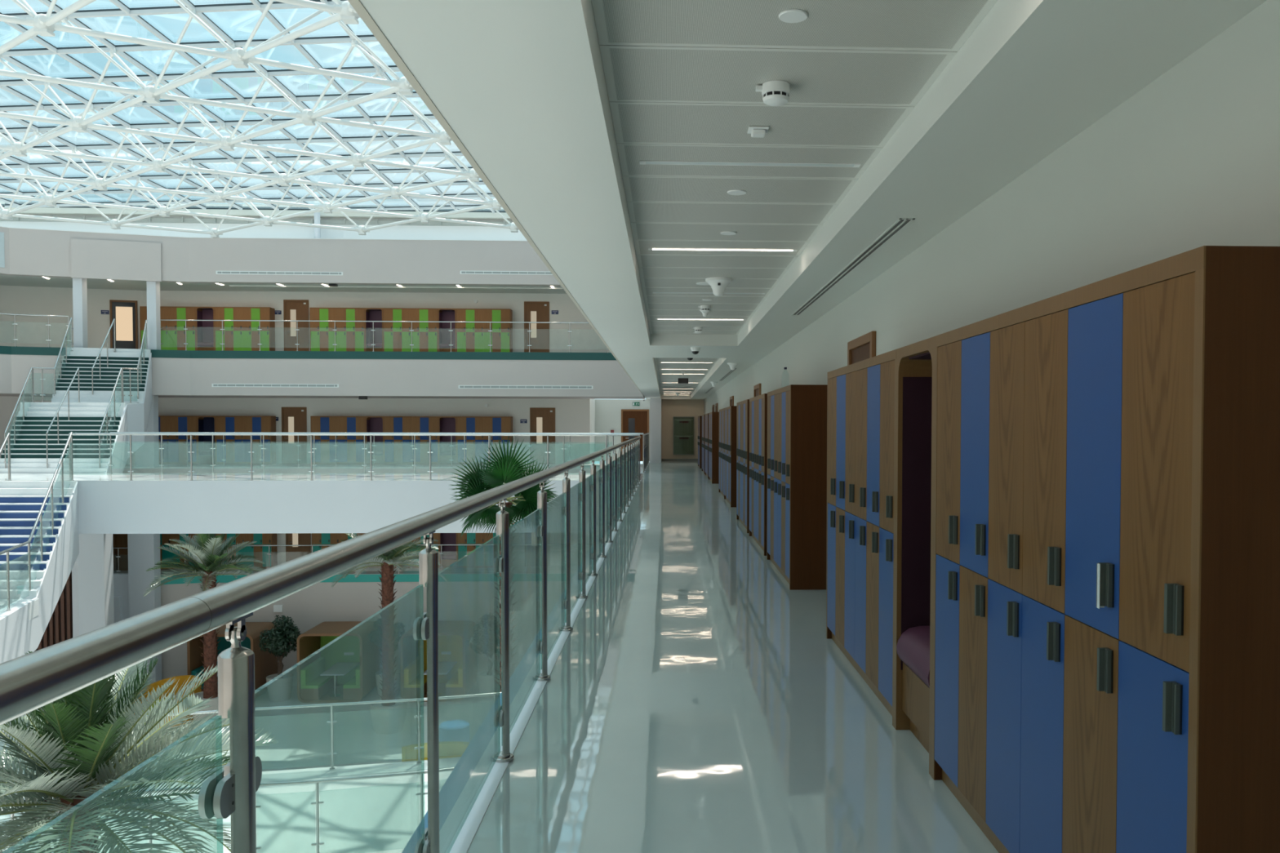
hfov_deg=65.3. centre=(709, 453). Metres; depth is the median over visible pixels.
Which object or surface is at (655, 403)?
wall pier
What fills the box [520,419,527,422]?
room sign
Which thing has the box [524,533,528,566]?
door
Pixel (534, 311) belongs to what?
door
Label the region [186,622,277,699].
pod
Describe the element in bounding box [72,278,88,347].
column
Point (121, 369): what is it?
stair rail
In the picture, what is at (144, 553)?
column
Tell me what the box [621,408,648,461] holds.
door
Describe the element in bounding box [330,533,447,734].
potted palm
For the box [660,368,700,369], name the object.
recessed light
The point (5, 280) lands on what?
ceiling
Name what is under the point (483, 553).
glass balustrade
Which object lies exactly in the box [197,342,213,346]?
cushion
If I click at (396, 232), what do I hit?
wall
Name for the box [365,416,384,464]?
niche
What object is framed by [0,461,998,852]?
floor
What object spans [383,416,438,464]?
lockers
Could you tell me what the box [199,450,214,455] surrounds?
cushion
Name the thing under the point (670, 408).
wall
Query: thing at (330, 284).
ceiling projector
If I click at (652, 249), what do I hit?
diffuser
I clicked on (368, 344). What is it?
cushion
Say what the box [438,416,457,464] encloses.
niche
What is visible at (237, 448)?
lockers
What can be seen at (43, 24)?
frame
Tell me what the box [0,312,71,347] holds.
glass balustrade
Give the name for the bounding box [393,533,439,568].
lockers
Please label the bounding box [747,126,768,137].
sensor
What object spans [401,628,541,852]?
trim
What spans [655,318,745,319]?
ceiling light
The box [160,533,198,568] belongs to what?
lockers
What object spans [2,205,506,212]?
trim
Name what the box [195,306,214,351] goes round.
niche
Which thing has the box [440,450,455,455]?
cushion
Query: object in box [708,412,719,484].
lockers
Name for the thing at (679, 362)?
recessed light
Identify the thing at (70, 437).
stair rail
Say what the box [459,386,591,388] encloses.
grille
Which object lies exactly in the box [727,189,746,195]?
ceiling speaker
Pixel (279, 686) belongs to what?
potted ficus
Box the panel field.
[591,0,997,334]
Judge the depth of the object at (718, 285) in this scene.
8.89 m
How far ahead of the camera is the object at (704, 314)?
11.30 m
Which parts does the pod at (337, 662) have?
backrest, seat, panel, socket plate, seat, backrest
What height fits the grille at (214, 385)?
0.068 m
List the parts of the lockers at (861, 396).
door, door, handle, handle, door, door, handle, handle, door, door, handle, handle, door, door, handle, handle, door, door, handle, handle, door, door, handle, handle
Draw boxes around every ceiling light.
[639,160,861,167]
[648,248,797,251]
[653,292,764,293]
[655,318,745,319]
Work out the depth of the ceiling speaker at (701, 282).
9.20 m
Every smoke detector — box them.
[693,326,702,333]
[698,305,710,312]
[755,80,790,106]
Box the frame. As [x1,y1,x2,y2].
[0,0,518,237]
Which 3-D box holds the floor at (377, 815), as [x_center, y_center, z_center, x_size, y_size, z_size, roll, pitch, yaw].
[-6.038,5.403,14.431,12.516,0.400,4.187,0,2,-19]
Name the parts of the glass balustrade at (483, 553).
post, handrail, post, post, post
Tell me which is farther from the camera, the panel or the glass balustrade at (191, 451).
the panel
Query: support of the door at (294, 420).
in the wall at (571, 415)
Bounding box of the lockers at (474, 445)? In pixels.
[456,416,512,464]
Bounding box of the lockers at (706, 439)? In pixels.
[704,413,708,478]
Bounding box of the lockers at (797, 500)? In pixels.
[766,384,827,590]
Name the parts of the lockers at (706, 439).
door, door, door, door, door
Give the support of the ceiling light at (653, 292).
attached to the panel field
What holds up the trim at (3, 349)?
attached to the wall at (15, 300)
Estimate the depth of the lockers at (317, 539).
38.97 m
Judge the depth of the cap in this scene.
36.02 m
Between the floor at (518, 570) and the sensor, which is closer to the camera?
the sensor
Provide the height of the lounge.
1.250 m
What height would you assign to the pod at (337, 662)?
2.460 m
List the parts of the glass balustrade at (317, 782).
post, post, handrail, post, post, post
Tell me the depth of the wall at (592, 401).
41.06 m
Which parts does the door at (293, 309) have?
vision panel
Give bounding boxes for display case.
[673,416,694,454]
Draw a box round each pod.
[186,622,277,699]
[296,621,380,702]
[400,620,476,702]
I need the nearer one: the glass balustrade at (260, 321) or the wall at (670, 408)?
the glass balustrade at (260, 321)
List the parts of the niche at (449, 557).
seat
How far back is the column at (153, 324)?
35.68 m
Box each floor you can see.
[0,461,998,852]
[0,684,500,796]
[0,756,461,852]
[113,566,528,575]
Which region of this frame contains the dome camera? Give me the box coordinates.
[690,346,700,354]
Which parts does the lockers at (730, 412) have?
door, door, door, door, door, door, door, door, door, door, door, door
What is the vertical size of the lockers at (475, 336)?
1.885 m
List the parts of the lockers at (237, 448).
door, door, door, door, door, door, door, door, door, door, door, door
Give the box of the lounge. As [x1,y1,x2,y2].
[133,675,201,728]
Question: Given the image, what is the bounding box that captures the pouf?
[439,720,469,742]
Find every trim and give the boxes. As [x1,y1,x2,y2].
[0,346,616,359]
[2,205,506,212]
[160,573,528,584]
[347,0,645,398]
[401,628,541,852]
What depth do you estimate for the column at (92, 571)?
30.83 m
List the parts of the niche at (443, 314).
seat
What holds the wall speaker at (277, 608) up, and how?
attached to the wall at (314, 605)
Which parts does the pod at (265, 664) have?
backrest, panel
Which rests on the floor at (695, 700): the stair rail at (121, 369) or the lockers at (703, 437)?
the lockers at (703, 437)
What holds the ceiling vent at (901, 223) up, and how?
in the ceiling at (522, 85)
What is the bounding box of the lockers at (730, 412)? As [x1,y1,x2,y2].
[724,405,737,507]
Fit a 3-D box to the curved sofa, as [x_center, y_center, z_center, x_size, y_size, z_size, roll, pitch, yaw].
[-7.435,8.649,27.968,2.437,0.780,1.055,0,2,-2]
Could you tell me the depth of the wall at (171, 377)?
36.35 m
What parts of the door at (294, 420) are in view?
vision panel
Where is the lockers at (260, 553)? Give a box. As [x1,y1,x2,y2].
[217,533,277,568]
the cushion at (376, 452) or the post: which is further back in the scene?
the cushion at (376, 452)
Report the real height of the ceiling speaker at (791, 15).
0.007 m
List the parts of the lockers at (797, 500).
door, handle, door, handle, door, handle, door, handle, handle, door, door, handle, door, handle, handle, door, door, handle, door, handle, door, handle, door, handle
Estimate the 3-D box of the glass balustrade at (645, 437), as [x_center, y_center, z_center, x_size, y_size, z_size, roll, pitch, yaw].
[-2.312,-0.104,36.344,0.090,1.249,8.550,0,2,-2]
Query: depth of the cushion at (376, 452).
38.98 m
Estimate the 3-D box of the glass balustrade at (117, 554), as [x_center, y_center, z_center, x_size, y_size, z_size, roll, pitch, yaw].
[-21.913,4.020,36.554,1.750,1.119,0.088,0,2,-2]
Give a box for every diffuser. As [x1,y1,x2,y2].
[652,248,792,250]
[689,319,728,319]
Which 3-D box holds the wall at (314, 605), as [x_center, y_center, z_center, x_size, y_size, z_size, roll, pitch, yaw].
[-16.822,6.848,35.892,28.710,3.920,4.594,0,2,-18]
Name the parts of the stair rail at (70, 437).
post, post, handrail, post, post, post, post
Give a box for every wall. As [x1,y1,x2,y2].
[0,201,526,239]
[0,226,560,285]
[0,285,610,352]
[0,354,644,399]
[0,395,590,463]
[34,570,72,651]
[112,533,128,570]
[113,573,129,689]
[160,581,541,686]
[276,533,524,566]
[590,399,595,463]
[595,399,704,461]
[704,0,1279,414]
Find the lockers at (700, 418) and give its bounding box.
[697,415,702,468]
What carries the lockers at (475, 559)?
on the floor at (518, 570)
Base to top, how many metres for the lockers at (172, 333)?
1.885 m
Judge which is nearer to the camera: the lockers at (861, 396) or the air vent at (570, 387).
the lockers at (861, 396)
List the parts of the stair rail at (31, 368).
post, post, handrail, post, post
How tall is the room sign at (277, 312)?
0.150 m
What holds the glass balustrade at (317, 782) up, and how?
on the floor at (377, 815)
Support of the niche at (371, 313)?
on the trim at (3, 349)
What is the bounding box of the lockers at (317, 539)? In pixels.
[311,533,366,568]
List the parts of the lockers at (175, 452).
door, door, door, door, door, door, door, door, door, door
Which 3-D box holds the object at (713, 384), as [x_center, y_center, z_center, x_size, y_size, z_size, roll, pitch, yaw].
[0.112,-1.804,25.990,0.200,0.132,0.199,0,2,-2]
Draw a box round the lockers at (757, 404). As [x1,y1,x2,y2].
[749,393,767,555]
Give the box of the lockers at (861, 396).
[826,349,896,726]
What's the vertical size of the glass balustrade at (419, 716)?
1.082 m
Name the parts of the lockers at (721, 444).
door, door, door, door, door, door, door, door, door, door, door, door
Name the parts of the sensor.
plate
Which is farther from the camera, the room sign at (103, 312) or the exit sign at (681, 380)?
the room sign at (103, 312)
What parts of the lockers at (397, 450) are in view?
door, door, door, door, door, door, door, door, door, door, door, door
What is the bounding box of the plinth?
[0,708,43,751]
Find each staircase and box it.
[0,347,151,473]
[0,480,79,663]
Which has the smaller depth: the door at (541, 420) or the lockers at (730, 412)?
the lockers at (730, 412)
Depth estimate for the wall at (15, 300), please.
39.10 m
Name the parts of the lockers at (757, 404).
door, door, door, handle, handle, door, handle, handle, door, door, door, handle, handle, door, handle, handle, door, door, door, handle, door, handle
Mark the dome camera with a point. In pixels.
(695, 350)
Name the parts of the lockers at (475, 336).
door, door, door, door, door, door, door, door, door, door, door, door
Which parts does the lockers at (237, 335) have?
door, door, door, door, door, door, door, door, door, door, door, door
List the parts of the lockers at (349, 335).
door, door, door, door, door, door, door, door, door, door, door, door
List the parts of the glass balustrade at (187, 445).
post, post, post, post, post, post, post, post, post, post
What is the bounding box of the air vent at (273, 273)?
[215,271,342,275]
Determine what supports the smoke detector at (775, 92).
attached to the panel field
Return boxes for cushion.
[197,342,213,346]
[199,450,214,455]
[366,342,382,347]
[367,450,382,455]
[439,343,454,347]
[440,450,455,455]
[441,553,456,559]
[896,626,929,688]
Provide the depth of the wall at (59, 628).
32.29 m
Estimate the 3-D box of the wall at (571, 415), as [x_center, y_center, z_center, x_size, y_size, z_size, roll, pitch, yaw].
[-19.027,-0.852,37.874,28.493,2.600,4.503,0,2,-17]
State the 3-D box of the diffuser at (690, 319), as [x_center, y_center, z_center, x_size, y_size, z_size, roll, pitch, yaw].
[-0.112,-1.658,12.317,1.055,0.002,0.048,0,2,-2]
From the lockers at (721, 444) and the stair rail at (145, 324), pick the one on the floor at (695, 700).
the lockers at (721, 444)
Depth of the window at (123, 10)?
26.27 m
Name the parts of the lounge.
seat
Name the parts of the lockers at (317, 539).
door, door, door, door, door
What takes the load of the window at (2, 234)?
in the wall at (28, 252)
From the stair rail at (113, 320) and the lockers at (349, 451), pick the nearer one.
the stair rail at (113, 320)
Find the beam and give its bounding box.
[0,206,511,226]
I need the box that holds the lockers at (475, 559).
[457,533,513,568]
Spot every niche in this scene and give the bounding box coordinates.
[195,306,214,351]
[196,415,216,464]
[364,307,383,351]
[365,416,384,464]
[437,308,456,351]
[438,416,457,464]
[439,533,457,568]
[893,336,934,776]
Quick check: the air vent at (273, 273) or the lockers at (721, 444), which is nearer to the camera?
the lockers at (721, 444)
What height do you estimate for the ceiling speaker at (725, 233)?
0.007 m
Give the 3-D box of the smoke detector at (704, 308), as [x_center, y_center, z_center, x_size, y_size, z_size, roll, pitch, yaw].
[-0.055,-1.585,10.919,0.133,0.074,0.110,0,2,-2]
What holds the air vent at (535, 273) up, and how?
in the wall at (28, 252)
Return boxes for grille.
[213,384,337,386]
[217,271,341,274]
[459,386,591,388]
[461,271,551,274]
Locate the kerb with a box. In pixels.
[439,461,649,852]
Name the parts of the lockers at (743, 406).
door, door, door, door, door, door, door, door, door, door, door, door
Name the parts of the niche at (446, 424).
seat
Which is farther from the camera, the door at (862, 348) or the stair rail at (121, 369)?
the stair rail at (121, 369)
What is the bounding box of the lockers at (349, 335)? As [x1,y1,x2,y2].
[309,307,364,351]
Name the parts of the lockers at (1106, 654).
door, door, handle, handle, door, door, handle, handle, door, door, handle, handle, door, door, handle, handle, door, door, handle, handle, door, door, handle, handle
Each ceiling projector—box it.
[328,283,337,286]
[358,395,367,399]
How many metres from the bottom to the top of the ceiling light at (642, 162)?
0.006 m
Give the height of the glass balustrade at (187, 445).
1.241 m
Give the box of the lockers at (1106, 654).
[931,245,1279,852]
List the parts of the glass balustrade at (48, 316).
post, handrail, post, post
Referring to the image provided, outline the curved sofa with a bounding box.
[401,741,470,761]
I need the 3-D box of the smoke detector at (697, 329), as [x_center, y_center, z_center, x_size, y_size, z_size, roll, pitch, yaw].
[-0.159,-1.649,13.296,0.133,0.074,0.110,0,2,-2]
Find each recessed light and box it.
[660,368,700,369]
[662,388,687,389]
[679,362,713,363]
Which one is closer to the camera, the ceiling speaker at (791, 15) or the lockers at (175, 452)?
the ceiling speaker at (791, 15)
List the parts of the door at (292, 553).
vision panel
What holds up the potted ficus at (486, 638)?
on the floor at (303, 735)
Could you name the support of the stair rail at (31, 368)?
on the staircase at (28, 453)
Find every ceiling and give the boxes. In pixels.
[0,274,566,293]
[359,0,1266,399]
[653,357,719,395]
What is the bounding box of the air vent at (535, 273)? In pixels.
[460,270,552,275]
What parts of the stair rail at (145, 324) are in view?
post, post, handrail, post, post, post, post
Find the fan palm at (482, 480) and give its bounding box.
[448,435,558,696]
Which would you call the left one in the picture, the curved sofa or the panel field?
the curved sofa
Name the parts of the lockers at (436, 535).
door, door, door, door, door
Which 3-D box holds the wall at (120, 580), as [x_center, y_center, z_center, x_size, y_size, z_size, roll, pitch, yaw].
[-22.024,6.587,36.318,1.960,4.400,0.300,0,2,-2]
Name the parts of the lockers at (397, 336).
door, door, door, door, door, door, door, door, door, door, door, door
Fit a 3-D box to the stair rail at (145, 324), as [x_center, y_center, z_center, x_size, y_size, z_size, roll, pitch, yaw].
[-19.790,-3.233,34.522,0.349,2.996,2.143,0,2,-8]
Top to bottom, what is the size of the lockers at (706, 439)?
1.885 m
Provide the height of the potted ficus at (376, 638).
2.884 m
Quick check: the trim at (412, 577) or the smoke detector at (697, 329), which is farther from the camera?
the trim at (412, 577)
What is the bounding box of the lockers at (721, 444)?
[718,408,724,496]
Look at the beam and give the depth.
37.48 m
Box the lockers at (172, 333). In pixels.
[139,306,195,350]
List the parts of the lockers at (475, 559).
door, door, door, door, door, door, door, door, door, door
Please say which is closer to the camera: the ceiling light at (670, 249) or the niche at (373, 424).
the ceiling light at (670, 249)
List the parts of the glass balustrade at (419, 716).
handrail, post, post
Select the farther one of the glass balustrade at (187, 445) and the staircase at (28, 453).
the glass balustrade at (187, 445)
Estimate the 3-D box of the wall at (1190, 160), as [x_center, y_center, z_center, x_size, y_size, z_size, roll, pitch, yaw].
[1.060,-0.177,15.662,0.200,3.418,55.200,0,2,-2]
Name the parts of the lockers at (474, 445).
door, door, door, door, door, door, door, door, door, door, door, door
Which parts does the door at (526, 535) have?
frame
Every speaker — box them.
[273,604,282,612]
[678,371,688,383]
[696,281,709,284]
[720,231,736,235]
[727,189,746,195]
[778,8,807,22]
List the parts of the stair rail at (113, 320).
post, post, handrail, post, post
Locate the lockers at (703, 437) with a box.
[701,414,705,474]
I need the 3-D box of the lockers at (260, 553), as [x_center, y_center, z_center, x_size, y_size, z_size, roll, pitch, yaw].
[-18.153,3.576,39.076,2.110,1.885,0.526,0,2,-2]
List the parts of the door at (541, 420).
vision panel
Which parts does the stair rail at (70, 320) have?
post, post, handrail, post, post, post, post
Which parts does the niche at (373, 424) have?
seat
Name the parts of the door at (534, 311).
vision panel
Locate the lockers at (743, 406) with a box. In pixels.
[736,399,749,533]
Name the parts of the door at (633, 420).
vision panel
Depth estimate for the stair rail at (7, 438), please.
26.89 m
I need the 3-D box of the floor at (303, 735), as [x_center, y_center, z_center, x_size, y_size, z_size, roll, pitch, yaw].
[-14.858,9.520,15.130,32.040,0.300,55.400,0,2,-2]
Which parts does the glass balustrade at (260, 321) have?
post, post, post, post, post, post, handrail, post, post, post, post, post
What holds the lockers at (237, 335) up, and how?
on the trim at (3, 349)
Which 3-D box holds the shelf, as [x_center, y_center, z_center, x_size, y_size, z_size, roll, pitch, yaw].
[-1.115,-1.434,42.898,0.790,0.060,0.098,0,2,-2]
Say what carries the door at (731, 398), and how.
in the wall at (1190, 160)
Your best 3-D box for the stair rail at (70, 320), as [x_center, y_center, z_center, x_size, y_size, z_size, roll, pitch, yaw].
[-22.249,-3.220,33.929,0.413,2.993,1.748,0,2,12]
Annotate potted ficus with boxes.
[258,614,300,702]
[368,617,405,697]
[467,613,511,698]
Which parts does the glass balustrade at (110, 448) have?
post, post, post, post, post, post, handrail, post, post, post, post, post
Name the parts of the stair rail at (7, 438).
handrail, post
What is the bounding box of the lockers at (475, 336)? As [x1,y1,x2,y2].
[456,308,512,351]
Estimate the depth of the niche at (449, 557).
39.46 m
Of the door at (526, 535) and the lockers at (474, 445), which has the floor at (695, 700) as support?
the lockers at (474, 445)
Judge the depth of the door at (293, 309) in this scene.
39.20 m
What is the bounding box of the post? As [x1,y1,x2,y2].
[314,212,320,238]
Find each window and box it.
[0,0,502,213]
[0,231,4,267]
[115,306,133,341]
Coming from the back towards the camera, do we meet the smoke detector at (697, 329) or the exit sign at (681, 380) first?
the exit sign at (681, 380)
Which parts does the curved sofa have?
seat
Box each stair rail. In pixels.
[0,431,74,611]
[0,432,11,480]
[4,367,34,468]
[30,317,73,402]
[45,367,79,468]
[91,318,116,395]
[97,368,122,468]
[122,320,147,403]
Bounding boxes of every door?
[109,299,137,348]
[281,407,306,463]
[283,299,309,351]
[285,533,311,561]
[524,301,549,352]
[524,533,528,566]
[529,408,555,463]
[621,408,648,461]
[715,403,718,412]
[729,395,733,406]
[753,383,760,396]
[847,331,875,365]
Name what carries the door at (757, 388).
in the wall at (1190, 160)
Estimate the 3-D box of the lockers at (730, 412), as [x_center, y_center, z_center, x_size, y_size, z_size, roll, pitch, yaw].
[0.554,0.034,19.555,0.452,1.885,2.110,0,2,-2]
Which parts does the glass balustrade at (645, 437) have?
post, post, post, post, post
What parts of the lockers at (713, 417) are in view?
door, door, door, door, door, door, door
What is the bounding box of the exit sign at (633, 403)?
[632,402,639,405]
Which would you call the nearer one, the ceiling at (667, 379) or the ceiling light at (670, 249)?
the ceiling light at (670, 249)
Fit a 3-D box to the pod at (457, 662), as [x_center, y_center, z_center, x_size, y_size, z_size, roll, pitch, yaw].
[-9.880,7.575,36.472,2.280,2.460,2.200,0,2,-2]
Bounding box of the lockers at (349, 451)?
[310,416,365,464]
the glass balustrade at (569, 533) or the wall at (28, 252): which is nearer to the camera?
the glass balustrade at (569, 533)
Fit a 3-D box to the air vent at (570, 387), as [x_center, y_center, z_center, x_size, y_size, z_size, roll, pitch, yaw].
[-6.750,-2.435,36.583,4.910,0.124,0.012,0,2,-2]
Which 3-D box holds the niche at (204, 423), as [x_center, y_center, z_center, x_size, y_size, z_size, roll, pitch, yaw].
[-19.555,-0.524,38.915,0.710,1.885,0.504,0,2,-2]
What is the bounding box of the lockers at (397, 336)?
[382,307,438,351]
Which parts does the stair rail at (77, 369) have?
post, post, handrail, post, post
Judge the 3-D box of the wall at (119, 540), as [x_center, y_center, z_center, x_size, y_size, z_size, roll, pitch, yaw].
[-23.366,3.228,38.347,2.650,2.600,0.150,0,2,-2]
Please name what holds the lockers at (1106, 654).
on the floor at (695, 700)
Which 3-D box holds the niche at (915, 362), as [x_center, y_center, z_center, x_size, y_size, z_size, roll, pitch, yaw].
[1.186,0.436,4.604,0.504,1.885,0.710,0,2,-2]
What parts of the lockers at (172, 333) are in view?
door, door, door, door, door, door, door, door, door, door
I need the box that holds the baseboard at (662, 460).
[661,458,697,461]
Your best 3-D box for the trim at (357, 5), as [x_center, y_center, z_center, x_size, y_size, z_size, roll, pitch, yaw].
[-1.495,-1.593,14.661,0.030,0.063,53.500,0,2,-2]
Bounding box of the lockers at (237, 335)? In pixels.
[213,306,275,351]
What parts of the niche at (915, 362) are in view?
seat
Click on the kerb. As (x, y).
(456, 835)
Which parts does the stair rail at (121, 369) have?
post, post, handrail, post, post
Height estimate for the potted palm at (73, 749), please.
7.561 m
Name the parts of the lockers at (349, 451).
door, door, door, door, door, door, door, door, door, door, door, door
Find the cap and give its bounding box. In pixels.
[0,226,527,240]
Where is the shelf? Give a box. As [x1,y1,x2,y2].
[674,419,693,421]
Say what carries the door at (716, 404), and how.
in the wall at (1190, 160)
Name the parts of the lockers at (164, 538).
door, door, door, door, door, door, door, door, door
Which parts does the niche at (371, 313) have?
seat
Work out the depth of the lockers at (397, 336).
38.89 m
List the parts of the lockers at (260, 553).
door, door, door, door, door, door, door, door, door, door, door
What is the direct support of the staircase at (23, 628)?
attached to the floor at (695, 700)
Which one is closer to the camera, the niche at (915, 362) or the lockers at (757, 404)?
the niche at (915, 362)
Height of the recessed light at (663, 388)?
0.006 m
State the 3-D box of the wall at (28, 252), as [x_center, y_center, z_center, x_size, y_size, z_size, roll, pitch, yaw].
[-16.381,-6.954,34.681,27.948,1.580,4.546,0,2,-17]
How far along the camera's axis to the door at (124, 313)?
38.73 m
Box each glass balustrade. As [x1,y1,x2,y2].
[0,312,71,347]
[0,435,640,852]
[0,692,501,782]
[10,767,454,852]
[66,432,639,480]
[107,431,643,473]
[113,547,128,573]
[160,319,608,352]
[160,435,609,466]
[182,544,528,575]
[642,432,649,472]
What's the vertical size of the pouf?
0.810 m
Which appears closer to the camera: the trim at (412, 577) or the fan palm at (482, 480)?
the fan palm at (482, 480)
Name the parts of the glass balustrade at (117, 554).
post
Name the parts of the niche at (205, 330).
seat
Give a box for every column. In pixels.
[71,533,115,711]
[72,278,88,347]
[127,395,161,690]
[146,280,160,350]
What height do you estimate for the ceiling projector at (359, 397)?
0.120 m
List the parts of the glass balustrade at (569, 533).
post, handrail, post, glass panel, post, glass panel, post, glass panel, post, glass panel, post, glass panel, post, glass panel, post, glass panel, post, glass panel, post, glass panel, post, glass panel, post, glass panel, post, glass panel, post, glass panel, post, glass panel, post, post, post, post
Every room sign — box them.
[101,310,108,314]
[275,310,281,314]
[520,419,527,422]
[551,310,558,314]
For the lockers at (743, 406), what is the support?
on the floor at (695, 700)
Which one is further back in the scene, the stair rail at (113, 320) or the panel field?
the stair rail at (113, 320)
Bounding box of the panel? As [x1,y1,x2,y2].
[70,238,161,281]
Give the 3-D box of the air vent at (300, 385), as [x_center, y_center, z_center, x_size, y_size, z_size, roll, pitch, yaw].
[-15.781,-2.467,36.189,4.530,0.124,0.012,0,2,-2]
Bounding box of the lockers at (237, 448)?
[215,415,276,464]
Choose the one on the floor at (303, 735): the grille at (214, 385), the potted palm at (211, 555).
the potted palm at (211, 555)
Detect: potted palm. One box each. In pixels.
[0,648,279,852]
[142,533,263,726]
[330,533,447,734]
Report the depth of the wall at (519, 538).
39.81 m
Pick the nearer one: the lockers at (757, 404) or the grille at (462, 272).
the lockers at (757, 404)
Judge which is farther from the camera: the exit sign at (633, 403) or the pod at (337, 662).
the exit sign at (633, 403)
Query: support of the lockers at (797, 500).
on the floor at (695, 700)
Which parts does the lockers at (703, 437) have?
door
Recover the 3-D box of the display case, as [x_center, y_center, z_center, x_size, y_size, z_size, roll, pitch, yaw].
[-1.116,-0.759,42.912,0.910,1.650,0.130,0,2,-2]
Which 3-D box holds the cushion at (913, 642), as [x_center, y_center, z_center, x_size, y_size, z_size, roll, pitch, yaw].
[1.155,0.941,4.617,0.444,0.175,0.590,0,2,-2]
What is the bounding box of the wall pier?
[649,398,661,462]
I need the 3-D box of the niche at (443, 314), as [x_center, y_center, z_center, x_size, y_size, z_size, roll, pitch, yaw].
[-10.286,-4.736,39.205,0.710,1.885,0.504,0,2,-2]
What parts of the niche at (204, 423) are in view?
seat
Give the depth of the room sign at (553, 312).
39.62 m
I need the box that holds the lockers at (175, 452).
[158,415,197,464]
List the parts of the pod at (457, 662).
backrest, seat, panel, socket plate, seat, backrest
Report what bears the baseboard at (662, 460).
attached to the wall at (670, 408)
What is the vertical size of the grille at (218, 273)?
0.068 m
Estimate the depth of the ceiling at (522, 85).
3.86 m
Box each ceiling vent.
[718,368,737,381]
[791,217,915,315]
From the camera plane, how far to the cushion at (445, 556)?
39.22 m
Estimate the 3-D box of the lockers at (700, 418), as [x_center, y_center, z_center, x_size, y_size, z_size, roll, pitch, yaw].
[-0.191,-0.427,36.683,0.452,1.885,2.110,0,2,-2]
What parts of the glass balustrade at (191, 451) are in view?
post, post, post, post, post, handrail, post, post, post, post, post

